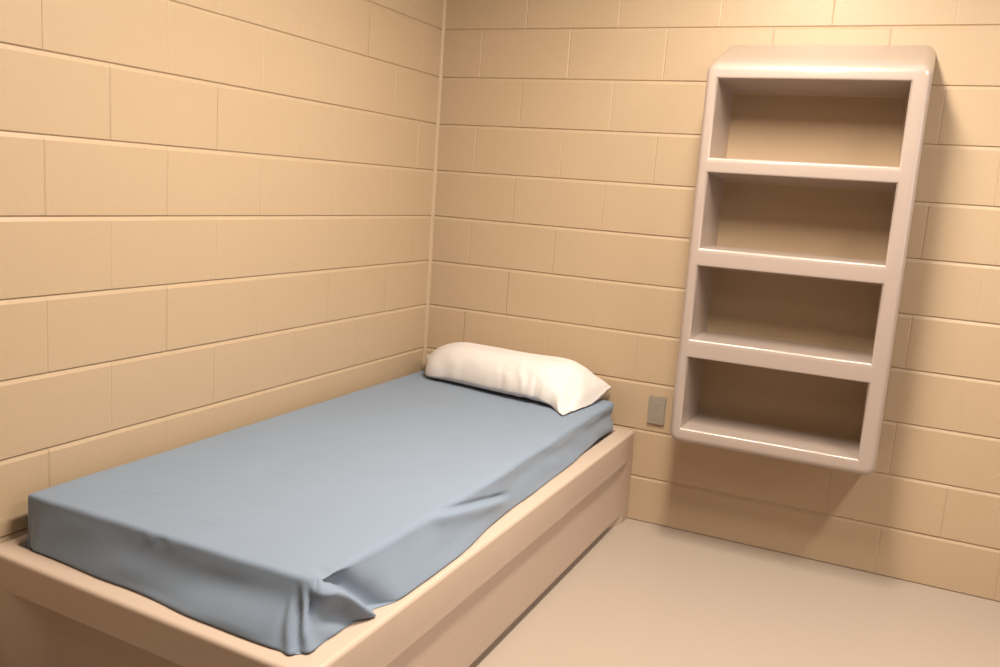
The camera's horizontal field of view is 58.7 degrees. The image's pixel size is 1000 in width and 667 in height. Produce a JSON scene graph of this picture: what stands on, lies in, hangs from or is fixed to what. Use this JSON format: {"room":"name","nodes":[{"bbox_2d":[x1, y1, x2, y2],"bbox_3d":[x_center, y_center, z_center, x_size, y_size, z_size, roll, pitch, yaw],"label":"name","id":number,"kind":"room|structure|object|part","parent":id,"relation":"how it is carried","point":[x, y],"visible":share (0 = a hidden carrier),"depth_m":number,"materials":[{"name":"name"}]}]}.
{"room":"prison interior","nodes":[
{"label":"prison interior","id":0,"kind":"room"},
{"bbox_2d":[0,0,442,542],"bbox_3d":[-1.572,-0.328,1.548,0.191,2.660,5.600,8,10,24],"label":"wall","id":1,"kind":"structure","parent":0,"point":[215,215],"depth_m":2.73,"materials":[{"name":"beige brick"}]},
{"bbox_2d":[426,0,999,601],"bbox_3d":[1.479,-0.410,3.322,3.850,2.660,0.191,8,10,24],"label":"wall","id":2,"kind":"structure","parent":0,"point":[570,130],"depth_m":3.58,"materials":[{"name":"beige brick"}]},
{"bbox_2d":[422,0,446,370],"bbox_3d":[-0.297,-0.651,4.016,0.013,2.658,0.013,8,10,24],"label":"trim","id":3,"kind":"structure","parent":2,"relation":"attached to","point":[444,1],"depth_m":4.02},
{"bbox_2d":[647,395,666,425],"bbox_3d":[0.651,0.320,3.697,0.072,0.118,0.014,8,10,24],"label":"wall outlet","id":4,"kind":"object","parent":2,"relation":"attached to","point":[657,405],"visible":1,"depth_m":3.69,"materials":[{"name":"silver metal"}]},
{"bbox_2d":[652,413,658,418],"bbox_3d":[0.647,0.343,3.696,0.029,0.028,0.002,8,10,24],"label":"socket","id":5,"kind":"object","parent":4,"relation":"attached to","point":[654,415],"depth_m":3.69,"materials":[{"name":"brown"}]},
{"bbox_2d":[653,402,659,408],"bbox_3d":[0.651,0.298,3.688,0.029,0.028,0.002,8,10,24],"label":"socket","id":6,"kind":"object","parent":4,"relation":"attached to","point":[656,405],"depth_m":3.69,"materials":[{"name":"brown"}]},
{"bbox_2d":[670,45,935,474],"bbox_3d":[1.087,-0.299,3.260,0.736,1.505,0.279,8,10,24],"label":"wall shelf","id":7,"kind":"object","parent":2,"relation":"attached to","point":[809,160],"visible":1,"depth_m":3.29,"materials":[{"name":"beige plastic"}]},
{"bbox_3d":[1.048,0.090,3.321,0.632,0.094,0.246,8,10,24],"label":"shelf","id":8,"kind":"part","parent":7,"relation":"part of","materials":[{"name":"beige plastic"}]},
{"bbox_3d":[1.089,0.244,3.462,0.612,0.250,0.006,8,10,24],"label":"panel","id":9,"kind":"part","parent":7,"relation":"part of","materials":[{"name":"brown plastic"}]},
{"bbox_3d":[1.071,-0.248,3.264,0.632,0.090,0.246,8,10,24],"label":"shelf","id":10,"kind":"part","parent":7,"relation":"part of","materials":[{"name":"beige plastic"}]},
{"bbox_3d":[1.113,-0.095,3.405,0.612,0.251,0.006,8,10,24],"label":"panel","id":11,"kind":"part","parent":7,"relation":"part of","materials":[{"name":"brown plastic"}]},
{"bbox_3d":[1.095,-0.576,3.209,0.632,0.078,0.246,8,10,24],"label":"shelf","id":12,"kind":"part","parent":7,"relation":"part of","materials":[{"name":"beige plastic"}]},
{"bbox_3d":[1.137,-0.430,3.349,0.612,0.250,0.006,8,10,24],"label":"panel","id":13,"kind":"part","parent":7,"relation":"part of","materials":[{"name":"brown plastic"}]},
{"bbox_3d":[1.160,-0.755,3.295,0.612,0.254,0.006,8,10,24],"label":"panel","id":14,"kind":"part","parent":7,"relation":"part of","materials":[{"name":"brown plastic"}]},
{"bbox_2d":[469,518,999,666],"bbox_3d":[0.156,1.306,0.952,4.230,0.120,5.980,8,10,24],"label":"floor","id":15,"kind":"structure","parent":0,"point":[642,594],"depth_m":3.00,"materials":[{"name":"beige concrete"}]},
{"bbox_2d":[0,427,633,666],"bbox_3d":[-0.383,0.667,2.990,1.034,0.392,2.235,8,10,24],"label":"frame","id":16,"kind":"object","parent":15,"relation":"on","point":[54,613],"visible":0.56,"depth_m":2.21,"materials":[{"name":"plastic"}]},
{"bbox_2d":[27,370,613,654],"bbox_3d":[-0.359,0.439,2.941,0.973,0.181,2.133,8,10,24],"label":"mattress","id":17,"kind":"object","parent":16,"relation":"in","point":[285,532],"visible":0.94,"depth_m":2.33,"materials":[{"name":"blue fabric"}]},
{"bbox_2d":[425,342,611,414],"bbox_3d":[-0.015,0.158,3.728,0.886,0.163,0.440,8,10,24],"label":"pillow","id":18,"kind":"object","parent":17,"relation":"on","point":[564,384],"visible":1,"depth_m":3.63,"materials":[{"name":"white fabric"}]}
]}

